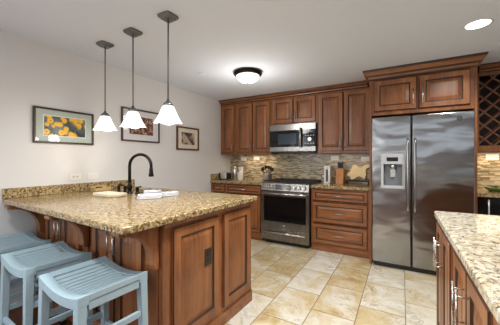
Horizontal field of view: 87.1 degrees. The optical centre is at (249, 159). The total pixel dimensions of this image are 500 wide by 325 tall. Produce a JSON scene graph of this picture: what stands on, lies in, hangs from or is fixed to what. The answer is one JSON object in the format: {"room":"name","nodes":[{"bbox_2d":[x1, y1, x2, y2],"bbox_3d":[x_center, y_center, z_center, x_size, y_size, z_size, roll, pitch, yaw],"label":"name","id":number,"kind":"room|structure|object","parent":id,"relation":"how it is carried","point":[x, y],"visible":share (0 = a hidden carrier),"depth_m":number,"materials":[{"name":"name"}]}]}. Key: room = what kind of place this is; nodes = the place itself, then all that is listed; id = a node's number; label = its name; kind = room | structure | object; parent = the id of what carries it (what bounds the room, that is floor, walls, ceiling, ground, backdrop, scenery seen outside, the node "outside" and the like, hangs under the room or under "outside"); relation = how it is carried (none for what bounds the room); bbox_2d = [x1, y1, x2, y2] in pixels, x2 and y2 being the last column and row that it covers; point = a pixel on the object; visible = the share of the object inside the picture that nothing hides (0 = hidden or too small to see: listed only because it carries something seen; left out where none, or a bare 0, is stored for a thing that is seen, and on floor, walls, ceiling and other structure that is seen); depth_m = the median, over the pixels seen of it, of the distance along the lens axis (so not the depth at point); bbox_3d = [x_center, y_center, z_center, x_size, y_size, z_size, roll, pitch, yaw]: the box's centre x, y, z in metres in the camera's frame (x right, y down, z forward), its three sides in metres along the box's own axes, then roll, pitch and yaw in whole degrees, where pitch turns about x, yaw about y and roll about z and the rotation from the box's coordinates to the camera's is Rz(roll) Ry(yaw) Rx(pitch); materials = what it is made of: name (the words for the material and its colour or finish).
{"room":"kitchen","nodes":[
{"label":"kitchen","id":0,"kind":"room"},
{"bbox_2d":[0,30,229,304],"bbox_3d":[-2.164,0.092,2.125,0.100,2.344,7.000,0,0,30],"label":"wall","id":1,"kind":"structure","parent":0,"point":[32,72],"depth_m":2.76,"materials":[{"name":"white paint"}]},
{"bbox_2d":[33,105,93,144],"bbox_3d":[-1.819,-0.325,2.599,0.024,0.332,0.535,0,0,30],"label":"framed picture","id":2,"kind":"object","parent":1,"relation":"attached to","point":[50,125],"visible":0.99,"depth_m":2.57,"materials":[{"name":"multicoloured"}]},
{"bbox_2d":[44,115,84,137],"bbox_3d":[-1.818,-0.325,2.599,0.002,0.182,0.365,0,0,30],"label":"print","id":3,"kind":"object","parent":2,"relation":"attached to","point":[55,126],"depth_m":2.58},
{"bbox_2d":[2,179,134,198],"bbox_3d":[-1.746,0.282,2.724,0.020,0.086,1.245,0,0,30],"label":"backsplash","id":4,"kind":"structure","parent":1,"relation":"attached to","point":[7,193],"depth_m":2.50,"materials":[{"name":"beige stone"}]},
{"bbox_2d":[69,173,80,179],"bbox_3d":[-1.780,0.171,2.683,0.008,0.066,0.112,0,0,30],"label":"outlet","id":5,"kind":"object","parent":1,"relation":"attached to","point":[77,176],"visible":1,"depth_m":2.68,"materials":[{"name":"white plastic"}]},
{"bbox_2d":[88,173,98,178],"bbox_3d":[-1.690,0.172,2.841,0.007,0.066,0.118,0,0,30],"label":"outlet","id":6,"kind":"object","parent":1,"relation":"attached to","point":[90,175],"visible":1,"depth_m":2.84,"materials":[{"name":"white plastic"}]},
{"bbox_2d":[121,106,159,142],"bbox_3d":[-1.382,-0.433,3.359,0.024,0.408,0.562,0,0,30],"label":"framed picture","id":7,"kind":"object","parent":1,"relation":"attached to","point":[151,133],"visible":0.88,"depth_m":3.38,"materials":[{"name":"white"}]},
{"bbox_2d":[129,117,152,135],"bbox_3d":[-1.381,-0.433,3.358,0.002,0.224,0.352,0,0,30],"label":"print","id":8,"kind":"object","parent":7,"relation":"attached to","point":[148,121],"depth_m":3.41},
{"bbox_2d":[176,126,198,150],"bbox_3d":[-0.960,-0.331,4.092,0.024,0.355,0.487,0,0,30],"label":"framed picture","id":9,"kind":"object","parent":1,"relation":"attached to","point":[187,138],"visible":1,"depth_m":4.08,"materials":[{"name":"white"}]},
{"bbox_2d":[182,132,194,144],"bbox_3d":[-0.960,-0.331,4.091,0.002,0.185,0.287,0,0,30],"label":"print","id":10,"kind":"object","parent":9,"relation":"attached to","point":[188,138],"depth_m":4.09},
{"bbox_2d":[221,104,240,154],"bbox_3d":[-0.331,-0.549,4.876,0.330,0.897,0.374,0,0,30],"label":"upper cabinet","id":11,"kind":"object","parent":1,"relation":"attached to","point":[228,112],"visible":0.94,"depth_m":4.74,"materials":[{"name":"brown wood"}]},
{"bbox_2d":[219,80,367,105],"bbox_3d":[0.525,-1.039,4.200,2.486,0.080,0.082,0,0,30],"label":"crown molding","id":12,"kind":"structure","parent":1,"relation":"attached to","point":[358,84],"depth_m":4.06,"materials":[{"name":"brown wood"}]},
{"bbox_2d":[8,238,435,324],"bbox_3d":[0.307,1.294,0.705,5.800,0.060,7.200,0,0,30],"label":"floor","id":13,"kind":"structure","parent":0,"point":[291,285],"depth_m":2.51,"materials":[{"name":"tile"}]},
{"bbox_2d":[0,231,52,318],"bbox_3d":[-1.858,0.944,2.055,0.458,0.639,0.380,0,0,33],"label":"bar stool","id":14,"kind":"object","parent":13,"relation":"on","point":[9,243],"visible":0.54,"depth_m":2.07,"materials":[{"name":"paint"}]},
{"bbox_2d":[0,241,92,324],"bbox_3d":[-1.363,0.944,1.769,0.458,0.639,0.380,0,0,33],"label":"bar stool","id":15,"kind":"object","parent":13,"relation":"on","point":[37,261],"visible":0.83,"depth_m":1.72,"materials":[{"name":"paint"}]},
{"bbox_2d":[38,256,147,324],"bbox_3d":[-0.859,0.944,1.450,0.458,0.639,0.380,0,0,33],"label":"bar stool","id":16,"kind":"object","parent":13,"relation":"on","point":[90,284],"visible":1,"depth_m":1.42,"materials":[{"name":"paint"}]},
{"bbox_2d":[4,202,252,324],"bbox_3d":[-1.023,0.816,2.270,1.696,0.896,1.257,0,0,31],"label":"base cabinet","id":17,"kind":"object","parent":13,"relation":"on","point":[181,290],"visible":0.59,"depth_m":1.77,"materials":[{"name":"brown wood"}]},
{"bbox_2d":[2,186,256,234],"bbox_3d":[-1.018,0.346,2.276,1.757,0.040,1.301,0,0,31],"label":"countertop","id":18,"kind":"structure","parent":17,"relation":"on","point":[124,215],"depth_m":1.84,"materials":[{"name":"beige stone"}]},
{"bbox_2d":[91,185,110,190],"bbox_3d":[-1.591,0.300,2.811,0.090,0.050,0.170,0,0,30],"label":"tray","id":19,"kind":"object","parent":18,"relation":"on","point":[104,187],"visible":1,"depth_m":2.79,"materials":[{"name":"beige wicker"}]},
{"bbox_2d":[93,191,126,197],"bbox_3d":[-1.267,0.310,2.385,0.284,0.030,0.164,0,0,26],"label":"cutting board","id":20,"kind":"object","parent":18,"relation":"on","point":[108,194],"visible":0.99,"depth_m":2.33,"materials":[{"name":"stone"}]},
{"bbox_2d":[120,153,153,193],"bbox_3d":[-1.127,0.129,2.566,0.395,0.394,0.097,0,0,17],"label":"faucet","id":21,"kind":"object","parent":18,"relation":"on","point":[127,189],"visible":0.97,"depth_m":2.55,"materials":[{"name":"brown metal"}]},
{"bbox_2d":[137,193,161,199],"bbox_3d":[-0.852,0.306,2.230,0.198,0.038,0.102,0,0,-22],"label":"folded towel","id":22,"kind":"object","parent":18,"relation":"on","point":[157,195],"visible":1,"depth_m":2.19,"materials":[{"name":"white fabric"}]},
{"bbox_2d":[143,189,161,193],"bbox_3d":[-0.891,0.299,2.403,0.138,0.052,0.087,0,0,10],"label":"folded towel","id":23,"kind":"object","parent":18,"relation":"on","point":[149,191],"visible":0.65,"depth_m":2.37,"materials":[{"name":"white fabric"}]},
{"bbox_2d":[160,191,178,196],"bbox_3d":[-0.736,0.305,2.391,0.158,0.040,0.082,0,0,-36],"label":"folded towel","id":24,"kind":"object","parent":18,"relation":"on","point":[164,193],"visible":0.91,"depth_m":2.37,"materials":[{"name":"white fabric"}]},
{"bbox_2d":[205,247,211,266],"bbox_3d":[-0.290,0.676,1.838,0.007,0.118,0.072,0,0,31],"label":"outlet","id":25,"kind":"object","parent":17,"relation":"attached to","point":[208,252],"visible":1,"depth_m":1.84,"materials":[{"name":"brown metal"}]},
{"bbox_2d":[211,182,225,193],"bbox_3d":[-0.411,0.828,4.761,0.304,0.873,0.654,0,0,30],"label":"base cabinet","id":26,"kind":"object","parent":13,"relation":"on","point":[215,187],"visible":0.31,"depth_m":4.51,"materials":[{"name":"brown wood"}]},
{"bbox_2d":[226,183,263,240],"bbox_3d":[0.024,0.828,4.511,0.697,0.873,0.654,0,0,30],"label":"base cabinet","id":27,"kind":"object","parent":13,"relation":"on","point":[239,189],"visible":0.42,"depth_m":4.17,"materials":[{"name":"brown wood"}]},
{"bbox_2d":[210,173,262,184],"bbox_3d":[-0.101,0.317,4.597,1.007,0.146,0.632,0,0,30],"label":"countertop","id":28,"kind":"structure","parent":27,"relation":"on","point":[214,178],"depth_m":4.49,"materials":[{"name":"beige stone"}]},
{"bbox_2d":[219,172,230,179],"bbox_3d":[-0.444,0.286,4.759,0.189,0.127,0.144,0,0,27],"label":"toaster","id":29,"kind":"object","parent":28,"relation":"on","point":[223,175],"visible":0.99,"depth_m":4.71,"materials":[{"name":"white metal"}]},
{"bbox_2d":[233,166,236,178],"bbox_3d":[-0.274,0.230,4.799,0.085,0.240,0.085,0,0,30],"label":"canister","id":30,"kind":"object","parent":28,"relation":"on","point":[234,167],"visible":0.87,"depth_m":4.76,"materials":[{"name":"silver metal"}]},
{"bbox_2d":[237,172,242,179],"bbox_3d":[-0.176,0.280,4.639,0.094,0.140,0.094,0,0,30],"label":"jar","id":31,"kind":"object","parent":28,"relation":"on","point":[239,174],"visible":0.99,"depth_m":4.60,"materials":[{"name":"white ceramic"}]},
{"bbox_2d":[262,173,271,180],"bbox_3d":[0.289,0.288,4.441,0.164,0.122,0.164,0,0,30],"label":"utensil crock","id":32,"kind":"object","parent":28,"relation":"on","point":[269,175],"visible":0.7,"depth_m":4.38,"materials":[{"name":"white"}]},
{"bbox_2d":[261,178,320,248],"bbox_3d":[0.644,0.788,4.112,0.756,0.952,0.697,0,0,30],"label":"range","id":33,"kind":"object","parent":13,"relation":"on","point":[285,202],"visible":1,"depth_m":3.85,"materials":[{"name":"silver metal"}]},
{"bbox_2d":[268,178,320,184],"bbox_3d":[0.669,0.341,4.154,0.756,0.054,0.598,0,0,30],"label":"cooktop","id":34,"kind":"object","parent":33,"relation":"in","point":[277,180],"depth_m":4.01,"materials":[{"name":"black glass"}]},
{"bbox_2d":[311,188,369,258],"bbox_3d":[1.330,0.828,3.760,0.763,0.873,0.654,0,0,30],"label":"base cabinet","id":35,"kind":"object","parent":13,"relation":"on","point":[340,219],"visible":0.89,"depth_m":3.50,"materials":[{"name":"brown wood"}]},
{"bbox_2d":[310,182,369,190],"bbox_3d":[1.335,0.370,3.772,0.769,0.040,0.632,0,0,30],"label":"countertop","id":36,"kind":"structure","parent":35,"relation":"on","point":[349,186],"depth_m":3.61,"materials":[{"name":"beige stone"}]},
{"bbox_2d":[323,166,331,182],"bbox_3d":[1.171,0.218,4.009,0.115,0.262,0.130,0,0,30],"label":"countertop appliance","id":37,"kind":"object","parent":36,"relation":"on","point":[327,176],"visible":0.98,"depth_m":3.97,"materials":[{"name":"white plastic"}]},
{"bbox_2d":[336,168,344,183],"bbox_3d":[1.343,0.232,3.910,0.104,0.234,0.140,0,0,30],"label":"knife block","id":38,"kind":"object","parent":36,"relation":"on","point":[340,173],"visible":0.97,"depth_m":3.87,"materials":[{"name":"brown wood"}]},
{"bbox_2d":[346,180,369,184],"bbox_3d":[1.579,0.322,3.849,0.330,0.055,0.090,0,0,30],"label":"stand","id":39,"kind":"object","parent":36,"relation":"on","point":[346,180],"visible":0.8,"depth_m":3.81,"materials":[{"name":"black metal"}]},
{"bbox_2d":[347,165,369,179],"bbox_3d":[1.595,0.179,3.868,0.310,0.227,0.071,0,0,29],"label":"cutting board","id":40,"kind":"object","parent":39,"relation":"on","point":[355,171],"visible":0.94,"depth_m":3.86,"materials":[{"name":"brown wood"}]},
{"bbox_2d":[372,111,474,274],"bbox_3d":[2.050,0.380,3.217,0.953,1.768,0.848,0,0,30],"label":"refrigerator","id":41,"kind":"object","parent":13,"relation":"on","point":[423,164],"visible":0.98,"depth_m":2.92,"materials":[{"name":"silver metal"}]},
{"bbox_2d":[362,51,488,263],"bbox_3d":[2.067,0.092,3.251,1.163,2.343,0.803,0,0,30],"label":"tall cabinet","id":42,"kind":"object","parent":13,"relation":"on","point":[445,85],"visible":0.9,"depth_m":2.92,"materials":[{"name":"brown wood"}]},
{"bbox_2d":[433,221,498,324],"bbox_3d":[1.324,0.828,0.996,0.968,0.873,1.331,0,0,30],"label":"base cabinet","id":43,"kind":"object","parent":13,"relation":"on","point":[459,301],"visible":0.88,"depth_m":1.15,"materials":[{"name":"brown wood"}]},
{"bbox_2d":[434,211,499,324],"bbox_3d":[1.353,0.370,0.977,0.978,0.040,1.394,0,0,30],"label":"countertop","id":44,"kind":"structure","parent":43,"relation":"on","point":[475,238],"depth_m":1.06,"materials":[{"name":"stone"}]},
{"bbox_2d":[477,197,499,215],"bbox_3d":[2.837,0.828,2.897,0.652,0.872,0.649,0,0,30],"label":"dishwasher","id":45,"kind":"object","parent":13,"relation":"on","point":[485,205],"visible":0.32,"depth_m":2.76,"materials":[{"name":"black metal"}]},
{"bbox_2d":[477,188,499,197],"bbox_3d":[2.880,0.370,2.884,0.752,0.040,0.632,0,0,30],"label":"countertop","id":46,"kind":"structure","parent":45,"relation":"on","point":[481,192],"depth_m":2.77,"materials":[{"name":"beige stone"}]},
{"bbox_2d":[483,185,499,191],"bbox_3d":[2.730,0.315,2.933,0.196,0.069,0.196,0,0,30],"label":"bowl","id":47,"kind":"object","parent":46,"relation":"on","point":[495,188],"visible":1,"depth_m":2.91,"materials":[{"name":"green ceramic"}]},
{"bbox_2d":[0,0,499,100],"bbox_3d":[0.307,-1.120,0.705,5.800,0.080,7.200,0,0,30],"label":"ceiling","id":48,"kind":"structure","parent":0,"point":[295,44],"depth_m":2.30,"materials":[{"name":"white paint"}]},
{"bbox_2d":[93,40,116,131],"bbox_3d":[-1.346,-0.677,2.445,0.168,0.804,0.168,0,0,30],"label":"pendant lamp","id":49,"kind":"object","parent":48,"relation":"hanging from","point":[104,123],"visible":1,"depth_m":2.43,"materials":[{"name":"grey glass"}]},
{"bbox_2d":[120,27,145,128],"bbox_3d":[-0.982,-0.677,2.210,0.168,0.804,0.168,0,0,30],"label":"pendant lamp","id":50,"kind":"object","parent":48,"relation":"hanging from","point":[132,119],"visible":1,"depth_m":2.19,"materials":[{"name":"white glass"}]},
{"bbox_2d":[153,10,181,124],"bbox_3d":[-0.614,-0.677,1.972,0.168,0.804,0.168,0,0,30],"label":"pendant lamp","id":51,"kind":"object","parent":48,"relation":"hanging from","point":[167,115],"visible":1,"depth_m":1.95,"materials":[{"name":"white glass"}]},
{"bbox_2d":[233,67,261,84],"bbox_3d":[-0.027,-1.000,3.229,0.356,0.157,0.356,0,0,30],"label":"ceiling lamp","id":52,"kind":"object","parent":48,"relation":"attached to","point":[246,75],"visible":1,"depth_m":3.13,"materials":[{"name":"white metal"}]},
{"bbox_2d":[463,18,493,29],"bbox_3d":[1.808,-1.077,2.088,0.184,0.006,0.184,0,0,30],"label":"recessed light","id":53,"kind":"object","parent":48,"relation":"in","point":[479,23],"visible":1,"depth_m":2.08,"materials":[{"name":"white"}]},
{"bbox_3d":[2.077,0.092,3.782,5.800,2.344,0.100,0,0,30],"label":"wall","id":54,"kind":"structure","parent":0,"visible":0},
{"bbox_2d":[236,99,278,154],"bbox_3d":[0.116,-0.549,4.619,0.697,0.897,0.374,0,0,30],"label":"upper cabinet","id":55,"kind":"object","parent":54,"relation":"attached to","point":[253,119],"visible":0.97,"depth_m":4.48,"materials":[{"name":"brown wood"}]},
{"bbox_2d":[272,94,316,124],"bbox_3d":[0.747,-0.779,4.257,0.754,0.437,0.374,0,0,30],"label":"upper cabinet","id":56,"kind":"object","parent":54,"relation":"attached to","point":[297,109],"visible":0.85,"depth_m":4.11,"materials":[{"name":"brown wood"}]},
{"bbox_2d":[270,122,316,152],"bbox_3d":[0.732,-0.336,4.230,0.750,0.446,0.437,0,0,30],"label":"microwave","id":57,"kind":"object","parent":56,"relation":"attached to","point":[301,137],"visible":1,"depth_m":4.07,"materials":[{"name":"silver metal"}]},
{"bbox_2d":[230,153,369,183],"bbox_3d":[0.735,0.107,4.489,2.570,0.486,0.012,0,0,30],"label":"backsplash","id":58,"kind":"structure","parent":54,"relation":"attached to","point":[285,165],"depth_m":4.43,"materials":[{"name":"tile"}]},
{"bbox_2d":[331,156,338,160],"bbox_3d":[1.331,-0.028,4.134,0.120,0.075,0.007,0,0,30],"label":"outlet","id":59,"kind":"object","parent":54,"relation":"attached to","point":[333,158],"visible":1,"depth_m":4.13,"materials":[{"name":"white plastic"}]},
{"bbox_2d":[317,87,369,153],"bbox_3d":[1.403,-0.549,3.880,0.755,0.897,0.374,0,0,30],"label":"upper cabinet","id":60,"kind":"object","parent":54,"relation":"attached to","point":[343,117],"visible":0.92,"depth_m":3.74,"materials":[{"name":"brown wood"}]},
{"bbox_2d":[361,157,369,160],"bbox_3d":[1.714,-0.016,3.914,0.120,0.070,0.007,0,0,30],"label":"outlet","id":61,"kind":"object","parent":54,"relation":"attached to","point":[362,158],"visible":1,"depth_m":3.91,"materials":[{"name":"white plastic"}]},
{"bbox_2d":[477,152,499,187],"bbox_3d":[3.158,0.107,3.096,1.040,0.486,0.012,0,0,30],"label":"backsplash","id":62,"kind":"structure","parent":54,"relation":"attached to","point":[488,171],"depth_m":3.23,"materials":[{"name":"tile"}]},
{"bbox_2d":[477,62,499,151],"bbox_3d":[2.920,-0.588,3.000,0.698,0.983,0.388,0,0,30],"label":"wine rack cabinet","id":63,"kind":"object","parent":54,"relation":"attached to","point":[488,83],"visible":0.74,"depth_m":3.05,"materials":[{"name":"brown wood"}]},
{"bbox_2d":[486,154,498,159],"bbox_3d":[2.949,-0.036,3.204,0.120,0.075,0.007,0,0,30],"label":"outlet","id":64,"kind":"object","parent":54,"relation":"attached to","point":[488,156],"visible":1,"depth_m":3.20,"materials":[{"name":"white plastic"}]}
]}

